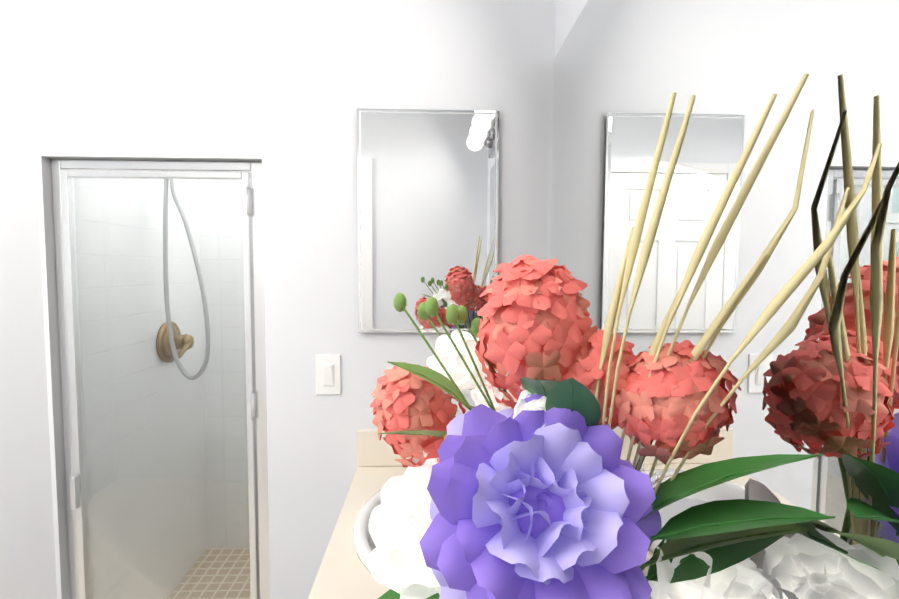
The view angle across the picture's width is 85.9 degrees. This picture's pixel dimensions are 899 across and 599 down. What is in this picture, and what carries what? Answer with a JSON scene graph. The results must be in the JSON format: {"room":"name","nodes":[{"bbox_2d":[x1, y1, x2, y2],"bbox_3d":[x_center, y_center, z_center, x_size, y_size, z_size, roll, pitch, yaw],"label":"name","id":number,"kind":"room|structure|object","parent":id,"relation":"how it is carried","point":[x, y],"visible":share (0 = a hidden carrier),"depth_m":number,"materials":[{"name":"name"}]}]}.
{"room":"bathroom","nodes":[
{"label":"bathroom","id":0,"kind":"room"},
{"bbox_2d":[0,0,56,598],"bbox_3d":[-1.382,0.106,1.201,0.100,2.440,0.566,4,5,43],"label":"wall","id":1,"kind":"structure","parent":0,"point":[27,559],"depth_m":1.34,"materials":[{"name":"paint"}]},
{"bbox_2d":[74,178,207,596],"bbox_3d":[-1.222,0.061,1.935,0.100,2.440,0.930,0,4,-2],"label":"wall","id":2,"kind":"structure","parent":0,"point":[152,327],"depth_m":1.83,"materials":[{"name":"tile"}]},
{"bbox_2d":[156,322,193,362],"bbox_3d":[-1.122,0.178,2.002,0.103,0.170,0.188,0,4,-2],"label":"shower valve","id":3,"kind":"object","parent":2,"relation":"attached to","point":[165,354],"depth_m":1.98,"materials":[{"name":"brown metal"}]},
{"bbox_2d":[163,179,209,379],"bbox_3d":[-1.000,-0.130,1.827,0.332,0.906,0.143,0,4,-2],"label":"shower hose","id":4,"kind":"object","parent":2,"relation":"attached to","point":[165,280],"depth_m":1.87,"materials":[{"name":"silver metal"}]},
{"bbox_2d":[198,180,249,547],"bbox_3d":[-0.766,0.037,2.366,0.840,2.440,0.100,0,4,-2],"label":"wall","id":5,"kind":"structure","parent":0,"point":[210,374],"depth_m":2.32,"materials":[{"name":"tile"}]},
{"bbox_2d":[29,0,555,598],"bbox_3d":[-0.479,0.095,1.447,1.550,2.440,0.100,0,4,-2],"label":"wall","id":6,"kind":"structure","parent":0,"point":[328,68],"depth_m":1.37,"materials":[{"name":"paint"}]},
{"bbox_2d":[51,159,269,598],"bbox_3d":[-0.839,0.406,1.439,0.603,1.613,0.070,0,4,-2],"label":"shower door","id":7,"kind":"structure","parent":6,"relation":"attached to","point":[99,568],"depth_m":1.42,"materials":[{"name":"clear glass"}]},
{"bbox_2d":[315,354,340,394],"bbox_3d":[-0.353,0.219,1.401,0.072,0.118,0.013,0,4,-2],"label":"switch plate","id":8,"kind":"object","parent":6,"relation":"attached to","point":[328,374],"visible":1,"depth_m":1.40,"materials":[{"name":"white plastic"}]},
{"bbox_2d":[357,108,498,331],"bbox_3d":[-0.061,-0.219,1.380,0.400,0.630,0.022,0,4,-2],"label":"medicine cabinet mirror","id":9,"kind":"object","parent":6,"relation":"attached to","point":[427,192],"visible":0.86,"depth_m":1.37,"materials":[{"name":"silver mirror"}]},
{"bbox_2d":[461,390,470,393],"bbox_3d":[0.061,0.220,1.418,0.072,0.118,0.008,0,4,-2],"label":"electrical outlet plate","id":10,"kind":"object","parent":6,"relation":"attached to","point":[466,391],"visible":0.02,"depth_m":1.42,"materials":[{"name":"white plastic"}]},
{"bbox_2d":[555,0,587,56],"bbox_3d":[0.361,0.126,1.017,0.100,2.440,2.880,0,4,-2],"label":"wall","id":11,"kind":"structure","parent":0,"point":[568,12],"depth_m":1.27,"materials":[{"name":"paint"}]},
{"bbox_2d":[550,0,898,598],"bbox_3d":[0.322,-0.102,0.629,0.005,1.058,1.538,0,4,-2],"label":"mirror","id":12,"kind":"object","parent":11,"relation":"attached to","point":[822,378],"visible":0.71,"depth_m":0.48,"materials":[{"name":"silver metal"}]},
{"bbox_3d":[-0.919,1.390,1.051,2.650,0.100,2.880,0,4,-2],"label":"floor","id":13,"kind":"structure","parent":0,"visible":0},
{"bbox_2d":[167,547,250,598],"bbox_3d":[-0.759,1.266,1.976,0.834,0.035,0.830,0,4,-2],"label":"pan","id":14,"kind":"object","parent":13,"relation":"on","point":[217,572],"depth_m":2.15,"materials":[{"name":"tile"}]},
{"bbox_2d":[308,429,648,598],"bbox_3d":[0.029,0.862,0.684,0.582,1.008,1.549,0,4,-2],"label":"countertop","id":15,"kind":"structure","parent":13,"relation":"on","point":[344,572],"depth_m":1.05,"materials":[{"name":"stone"}]},
{"bbox_2d":[364,73,881,598],"bbox_3d":[0.083,0.169,0.540,0.461,0.748,0.352,0,4,-2],"label":"flower arrangement","id":16,"kind":"object","parent":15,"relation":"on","point":[520,479],"visible":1,"depth_m":0.47,"materials":[{"name":"multicoloured plant"}]}
]}

